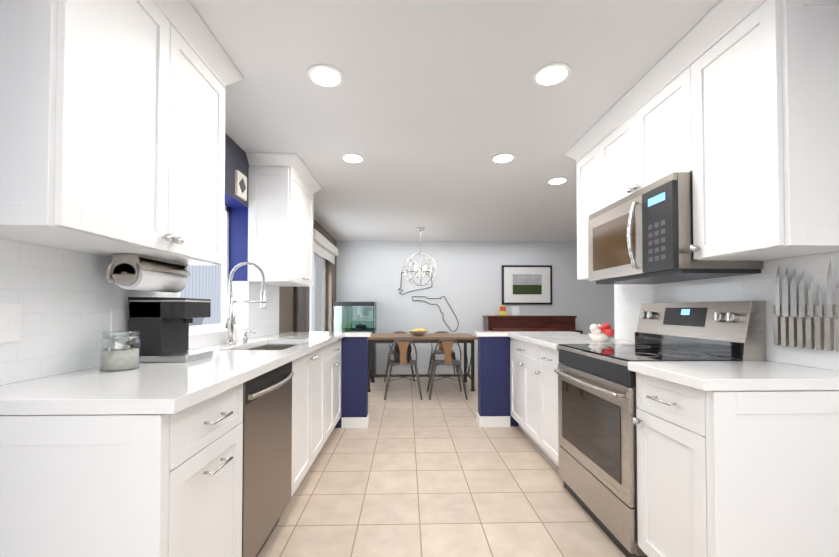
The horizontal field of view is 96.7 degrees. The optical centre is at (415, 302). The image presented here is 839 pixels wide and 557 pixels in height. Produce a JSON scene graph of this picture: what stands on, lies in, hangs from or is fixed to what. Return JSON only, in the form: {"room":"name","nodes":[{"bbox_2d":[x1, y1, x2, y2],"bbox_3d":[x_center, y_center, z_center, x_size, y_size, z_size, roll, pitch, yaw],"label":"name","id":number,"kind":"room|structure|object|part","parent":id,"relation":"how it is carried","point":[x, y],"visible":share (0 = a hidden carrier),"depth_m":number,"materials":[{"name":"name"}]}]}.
{"room":"kitchen","nodes":[
{"label":"kitchen","id":0,"kind":"room"},
{"bbox_2d":[0,133,336,384],"bbox_3d":[-1.400,0.015,2.405,0.206,2.360,8.370,0,-1,-1],"label":"wall","id":1,"kind":"structure","parent":0,"point":[68,300],"depth_m":1.39,"materials":[{"name":"tile"}]},
{"bbox_2d":[0,303,20,342],"bbox_3d":[-1.260,0.063,1.131,0.013,0.120,0.120,0,-1,-1],"label":"switch plate","id":2,"kind":"object","parent":1,"relation":"attached to","point":[10,322],"visible":1,"depth_m":1.16,"materials":[{"name":"white plastic"}]},
{"bbox_2d":[111,310,125,337],"bbox_3d":[-1.274,0.091,1.598,0.006,0.120,0.075,0,-1,-1],"label":"electrical outlet plate","id":3,"kind":"object","parent":1,"relation":"attached to","point":[118,320],"visible":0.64,"depth_m":1.59,"materials":[{"name":"white plastic"}]},
{"bbox_2d":[0,0,243,264],"bbox_3d":[-1.081,-0.686,1.429,0.394,0.990,1.004,0,-1,-1],"label":"upper cabinet","id":4,"kind":"object","parent":1,"relation":"attached to","point":[112,126],"visible":1,"depth_m":1.19,"materials":[{"name":"white wood"}]},
{"bbox_2d":[106,254,190,292],"bbox_3d":[-1.145,-0.118,1.627,0.136,0.138,0.340,0,-1,-1],"label":"paper towel holder","id":5,"kind":"object","parent":4,"relation":"attached to","point":[136,272],"visible":1,"depth_m":1.52,"materials":[{"name":"white paper"}]},
{"bbox_3d":[-0.925,-0.242,1.425,0.042,0.030,0.090,0,-1,-1],"label":"knob","id":6,"kind":"part","parent":4,"relation":"part of","materials":[{"name":"silver metal"}]},
{"bbox_2d":[189,193,247,335],"bbox_3d":[-1.404,-0.279,2.484,0.201,0.950,0.880,0,-1,-1],"label":"liner","id":7,"kind":"object","parent":1,"relation":"attached to","point":[235,232],"visible":0.38,"depth_m":2.92,"materials":[{"name":"blue painted drywall"}]},
{"bbox_2d":[235,170,246,200],"bbox_3d":[-1.299,-0.869,2.777,0.023,0.180,0.160,0,-1,-1],"label":"picture frame","id":8,"kind":"object","parent":1,"relation":"attached to","point":[240,185],"visible":1,"depth_m":2.75,"materials":[{"name":"white"}]},
{"bbox_2d":[246,153,320,286],"bbox_3d":[-1.125,-0.654,3.288,0.394,0.990,0.824,0,-1,-1],"label":"upper cabinet","id":9,"kind":"object","parent":1,"relation":"attached to","point":[283,188],"visible":1,"depth_m":2.93,"materials":[{"name":"white wood"}]},
{"bbox_2d":[293,287,305,331],"bbox_3d":[-1.327,-0.123,4.279,0.039,1.100,0.370,0,-1,-1],"label":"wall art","id":10,"kind":"object","parent":1,"relation":"attached to","point":[299,309],"visible":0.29,"depth_m":4.19},
{"bbox_2d":[309,251,325,331],"bbox_3d":[-1.499,0.232,5.465,0.045,2.030,1.400,0,-1,-1],"label":"window","id":11,"kind":"structure","parent":1,"relation":"in","point":[317,306],"depth_m":5.79,"materials":[{"name":"white"}]},
{"bbox_2d":[313,229,337,263],"bbox_3d":[-1.330,-0.783,5.486,0.088,0.260,1.600,0,-1,-1],"label":"blind valance","id":12,"kind":"object","parent":1,"relation":"attached to","point":[324,247],"visible":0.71,"depth_m":5.31,"materials":[{"name":"white"}]},
{"bbox_2d":[257,374,647,556],"bbox_3d":[0.355,1.221,2.501,7.900,0.050,8.720,0,-1,-1],"label":"floor","id":13,"kind":"structure","parent":0,"point":[408,472],"depth_m":2.33,"materials":[{"name":"tile"}]},
{"bbox_2d":[0,383,242,556],"bbox_3d":[-0.967,0.735,1.194,0.610,0.880,0.489,0,-1,-1],"label":"base cabinet","id":14,"kind":"object","parent":13,"relation":"on","point":[142,485],"depth_m":0.96,"materials":[{"name":"white wood"}]},
{"bbox_2d":[0,332,371,414],"bbox_3d":[-0.854,0.396,2.373,0.884,0.244,2.835,0,-1,-1],"label":"countertop","id":15,"kind":"structure","parent":14,"relation":"on","point":[161,387],"depth_m":1.20,"materials":[{"name":"white stone"}]},
{"bbox_2d":[100,330,140,371],"bbox_3d":[-1.140,0.184,1.436,0.124,0.145,0.136,0,-1,-1],"label":"shell jar","id":16,"kind":"object","parent":15,"relation":"on","point":[122,357],"visible":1,"depth_m":1.41,"materials":[{"name":"clear glass"}]},
{"bbox_2d":[128,297,212,361],"bbox_3d":[-1.127,0.119,1.729,0.260,0.285,0.220,0,-1,-1],"label":"coffee maker","id":17,"kind":"object","parent":15,"relation":"on","point":[160,325],"visible":0.92,"depth_m":1.63,"materials":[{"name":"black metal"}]},
{"bbox_2d":[233,324,236,342],"bbox_3d":[-1.246,0.201,2.540,0.054,0.149,0.054,0,-1,-1],"label":"soap bottle","id":18,"kind":"object","parent":15,"relation":"on","point":[234,334],"visible":0.27,"depth_m":2.53,"materials":[{"name":"white plastic"}]},
{"bbox_2d":[225,262,266,344],"bbox_3d":[-1.099,0.004,2.441,0.264,0.540,0.084,0,-1,-1],"label":"faucet","id":19,"kind":"object","parent":15,"relation":"on","point":[231,319],"visible":1,"depth_m":2.42,"materials":[{"name":"silver metal"}]},
{"bbox_2d":[243,331,255,341],"bbox_3d":[-1.171,0.238,2.621,0.087,0.078,0.032,0,-1,-1],"label":"soap dispenser","id":20,"kind":"object","parent":15,"relation":"on","point":[245,337],"visible":1,"depth_m":2.61,"materials":[{"name":"silver metal"}]},
{"bbox_2d":[242,361,293,556],"bbox_3d":[-0.951,0.746,1.745,0.652,0.874,0.609,0,-1,-1],"label":"dishwasher","id":21,"kind":"object","parent":13,"relation":"on","point":[267,452],"visible":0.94,"depth_m":1.67,"materials":[{"name":"silver metal"}]},
{"bbox_2d":[247,344,327,496],"bbox_3d":[-0.999,0.757,2.468,0.608,0.879,0.837,0,-1,-1],"label":"base cabinet","id":22,"kind":"object","parent":13,"relation":"on","point":[310,377],"depth_m":2.42,"materials":[{"name":"white wood"}]},
{"bbox_2d":[328,339,340,436],"bbox_3d":[-1.017,0.771,3.249,0.608,0.879,0.726,0,-1,-1],"label":"base cabinet","id":23,"kind":"object","parent":13,"relation":"on","point":[334,349],"depth_m":3.28,"materials":[{"name":"white wood"}]},
{"bbox_2d":[333,302,375,377],"bbox_3d":[-1.022,0.627,6.317,0.670,1.270,0.446,0,-1,-1],"label":"aquarium","id":24,"kind":"object","parent":13,"relation":"on","point":[354,319],"visible":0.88,"depth_m":6.12,"materials":[{"name":"teal glass"}]},
{"bbox_2d":[384,331,414,381],"bbox_3d":[-0.262,0.876,6.136,0.492,0.771,0.507,0,-1,-1],"label":"chair","id":25,"kind":"object","parent":13,"relation":"on","point":[388,362],"visible":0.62,"depth_m":5.95,"materials":[{"name":"grey metal"}]},
{"bbox_2d":[384,339,422,399],"bbox_3d":[-0.164,0.856,4.953,0.492,0.771,0.507,0,-1,-1],"label":"chair","id":26,"kind":"object","parent":13,"relation":"on","point":[403,344],"visible":1,"depth_m":4.74,"materials":[{"name":"dark metal"},{"name":"wood"}]},
{"bbox_2d":[392,338,411,361],"bbox_3d":[-0.185,0.631,4.999,0.257,0.314,0.161,0,-1,-1],"label":"backpack","id":27,"kind":"object","parent":26,"relation":"on","point":[395,350],"visible":0.6,"depth_m":4.93,"materials":[{"name":"black fabric"}]},
{"bbox_2d":[368,333,477,391],"bbox_3d":[0.062,0.869,5.551,1.580,0.760,0.820,0,-1,-1],"label":"dining table","id":28,"kind":"object","parent":13,"relation":"on","point":[465,338],"visible":0.85,"depth_m":5.30,"materials":[{"name":"brown wood"}]},
{"bbox_2d":[407,328,428,335],"bbox_3d":[0.035,0.432,5.448,0.320,0.108,0.320,0,-1,-1],"label":"fruit bowl","id":29,"kind":"object","parent":28,"relation":"on","point":[418,332],"visible":1,"depth_m":5.38,"materials":[{"name":"beige ceramic"}]},
{"bbox_2d":[334,337,518,427],"bbox_3d":[0.138,0.778,3.709,2.944,0.878,0.158,0,-1,-1],"label":"wall","id":30,"kind":"structure","parent":13,"relation":"on","point":[494,402],"depth_m":3.65,"materials":[{"name":"blue paint"}]},
{"bbox_2d":[428,331,458,381],"bbox_3d":[0.448,0.876,6.153,0.492,0.771,0.507,0,-1,-1],"label":"chair","id":31,"kind":"object","parent":13,"relation":"on","point":[441,349],"visible":0.58,"depth_m":6.31,"materials":[{"name":"grey metal"}]},
{"bbox_2d":[427,339,467,399],"bbox_3d":[0.406,0.856,4.967,0.492,0.771,0.507,0,-1,-1],"label":"chair","id":32,"kind":"object","parent":13,"relation":"on","point":[447,344],"visible":1,"depth_m":4.77,"materials":[{"name":"dark metal"},{"name":"wood"}]},
{"bbox_2d":[483,315,582,333],"bbox_3d":[1.954,0.746,6.315,1.510,1.039,0.664,0,-1,-1],"label":"piano","id":33,"kind":"object","parent":13,"relation":"on","point":[505,323],"visible":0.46,"depth_m":6.28,"materials":[{"name":"brown wood"}]},
{"bbox_2d":[488,306,519,315],"bbox_3d":[1.545,0.145,6.503,0.550,0.169,0.120,0,-1,-1],"label":"card","id":34,"kind":"object","parent":33,"relation":"on","point":[514,310],"visible":1,"depth_m":6.54,"materials":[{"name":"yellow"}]},
{"bbox_2d":[510,338,559,467],"bbox_3d":[1.246,0.767,3.060,0.608,0.879,1.213,0,-1,-1],"label":"base cabinet","id":35,"kind":"object","parent":13,"relation":"on","point":[533,378],"depth_m":2.92,"materials":[{"name":"white wood"}]},
{"bbox_2d":[498,331,634,349],"bbox_3d":[1.225,0.307,3.151,0.690,0.039,1.382,0,-1,-1],"label":"countertop","id":36,"kind":"structure","parent":35,"relation":"on","point":[549,339],"depth_m":3.03,"materials":[{"name":"white stone"}]},
{"bbox_2d":[588,323,613,341],"bbox_3d":[1.332,0.212,2.665,0.170,0.132,0.200,0,-1,-1],"label":"decor","id":37,"kind":"object","parent":36,"relation":"on","point":[595,334],"visible":1,"depth_m":2.64,"materials":[{"name":"white"}]},
{"bbox_2d":[554,301,765,556],"bbox_3d":[1.221,0.594,2.057,0.686,1.190,0.790,0,-1,-1],"label":"range","id":38,"kind":"object","parent":13,"relation":"on","point":[597,445],"visible":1,"depth_m":1.90,"materials":[{"name":"silver metal"}]},
{"bbox_2d":[631,372,838,556],"bbox_3d":[1.284,0.739,1.445,0.609,0.880,0.424,0,-1,-1],"label":"base cabinet","id":39,"kind":"object","parent":13,"relation":"on","point":[737,473],"depth_m":1.24,"materials":[{"name":"white wood"}]},
{"bbox_2d":[628,361,838,390],"bbox_3d":[1.265,0.278,1.452,0.638,0.039,0.427,0,-1,-1],"label":"countertop","id":40,"kind":"structure","parent":39,"relation":"on","point":[737,376],"depth_m":1.33,"materials":[{"name":"white stone"}]},
{"bbox_2d":[189,0,719,241],"bbox_3d":[0.355,-1.188,2.542,7.900,0.050,8.720,0,-1,-1],"label":"ceiling","id":41,"kind":"structure","parent":0,"point":[428,110],"depth_m":2.13,"materials":[{"name":"paint"}]},
{"bbox_2d":[307,64,343,87],"bbox_3d":[-0.467,-1.168,1.932,0.190,0.009,0.190,0,-1,-1],"label":"recessed light","id":42,"kind":"object","parent":41,"relation":"in","point":[325,76],"visible":1,"depth_m":1.92,"materials":[{"name":"white"}]},
{"bbox_2d":[341,153,364,162],"bbox_3d":[-0.502,-1.150,2.981,0.190,0.009,0.190,0,-1,-1],"label":"recessed light","id":43,"kind":"object","parent":41,"relation":"in","point":[352,158],"visible":1,"depth_m":2.97,"materials":[{"name":"white"}]},
{"bbox_2d":[404,227,436,285],"bbox_3d":[0.072,-0.678,5.568,0.492,0.865,0.492,0,-1,-1],"label":"chandelier","id":44,"kind":"object","parent":41,"relation":"hanging from","point":[420,229],"visible":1,"depth_m":5.55,"materials":[{"name":"silver metal"}]},
{"bbox_2d":[491,153,514,162],"bbox_3d":[0.699,-1.150,2.980,0.190,0.009,0.190,0,-1,-1],"label":"recessed light","id":45,"kind":"object","parent":41,"relation":"in","point":[503,157],"visible":1,"depth_m":2.97,"materials":[{"name":"white"}]},
{"bbox_2d":[532,62,571,86],"bbox_3d":[0.700,-1.169,1.920,0.190,0.009,0.190,0,-1,-1],"label":"recessed light","id":46,"kind":"object","parent":41,"relation":"in","point":[550,74],"visible":1,"depth_m":1.91,"materials":[{"name":"white"}]},
{"bbox_2d":[547,177,567,184],"bbox_3d":[1.332,-1.141,3.505,0.190,0.009,0.190,0,-1,-1],"label":"recessed light","id":47,"kind":"object","parent":41,"relation":"in","point":[557,180],"visible":1,"depth_m":3.48,"materials":[{"name":"white"}]},
{"bbox_2d":[336,241,614,368],"bbox_3d":[1.249,0.089,6.729,5.710,2.360,0.150,0,-1,-1],"label":"wall","id":48,"kind":"structure","parent":0,"point":[466,282],"depth_m":6.64,"materials":[{"name":"white paint"}]},
{"bbox_2d":[398,271,431,294],"bbox_3d":[-0.012,-0.347,6.619,0.609,0.424,0.012,0,-1,-1],"label":"wall decor","id":49,"kind":"object","parent":48,"relation":"attached to","point":[413,290],"visible":0.9,"depth_m":6.61,"materials":[{"name":"grey metal"}]},
{"bbox_2d":[376,369,477,373],"bbox_3d":[1.351,1.222,6.630,5.510,0.090,0.012,0,-1,-1],"label":"baseboard","id":50,"kind":"structure","parent":48,"relation":"attached to","point":[420,371],"depth_m":6.58,"materials":[{"name":"white"}]},
{"bbox_2d":[412,296,458,331],"bbox_3d":[0.347,0.204,6.618,0.830,0.633,0.012,0,-1,-1],"label":"wall decor","id":51,"kind":"object","parent":48,"relation":"attached to","point":[438,306],"visible":1,"depth_m":6.62,"materials":[{"name":"grey metal"}]},
{"bbox_2d":[502,265,551,304],"bbox_3d":[1.986,-0.312,6.660,0.900,0.700,0.034,0,-1,-1],"label":"picture frame","id":52,"kind":"object","parent":48,"relation":"attached to","point":[526,284],"visible":0.95,"depth_m":6.64,"materials":[{"name":"black"}]},
{"bbox_3d":[1.987,-0.323,6.644,0.520,0.360,0.002,0,-1,-1],"label":"panel","id":53,"kind":"part","parent":52,"relation":"part of","materials":[{"name":"paper"}]},
{"bbox_3d":[2.931,-0.016,0.633,2.640,2.360,4.620,0,-1,-1],"label":"wall","id":54,"kind":"structure","parent":0,"visible":0},
{"bbox_2d":[573,128,596,279],"bbox_3d":[1.389,-0.665,2.658,0.332,0.990,0.340,0,-1,-1],"label":"upper cabinet","id":55,"kind":"object","parent":54,"relation":"attached to","point":[585,154],"depth_m":2.70,"materials":[{"name":"white wood"}]},
{"bbox_2d":[614,251,838,370],"bbox_3d":[1.573,-0.451,2.089,0.006,1.440,1.660,0,-1,-1],"label":"wall","id":56,"kind":"structure","parent":54,"relation":"attached to","point":[629,299],"depth_m":1.68,"materials":[{"name":"tile"}]},
{"bbox_2d":[597,44,684,210],"bbox_3d":[1.403,-0.675,2.088,0.332,0.990,0.800,0,-1,-1],"label":"upper cabinet","id":57,"kind":"object","parent":56,"relation":"attached to","point":[641,142],"depth_m":2.02,"materials":[{"name":"white wood"}]},
{"bbox_2d":[588,172,762,283],"bbox_3d":[1.327,-0.354,2.081,0.474,0.456,0.790,0,-1,-1],"label":"over-the-range microwave","id":58,"kind":"object","parent":57,"relation":"attached to","point":[644,235],"visible":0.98,"depth_m":1.85,"materials":[{"name":"silver metal"}]},
{"bbox_2d":[685,0,838,260],"bbox_3d":[1.417,-0.685,1.486,0.332,0.990,0.406,0,-1,-1],"label":"upper cabinet","id":59,"kind":"object","parent":56,"relation":"attached to","point":[732,106],"depth_m":1.35,"materials":[{"name":"white wood"}]},
{"bbox_2d":[773,257,838,351],"bbox_3d":[1.567,0.006,1.490,0.035,0.355,0.280,0,-1,-1],"label":"knives","id":60,"kind":"object","parent":56,"relation":"attached to","point":[786,326],"visible":0.94,"depth_m":1.50,"materials":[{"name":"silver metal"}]},
{"label":"outside","id":61,"kind":"structure","parent":0,"visible":0},
{"bbox_2d":[181,265,220,325],"bbox_3d":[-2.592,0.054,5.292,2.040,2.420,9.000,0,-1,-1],"label":"window blind","id":62,"kind":"object","parent":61,"point":[203,281],"depth_m":6.40,"materials":[{"name":"plastic"}]}
]}

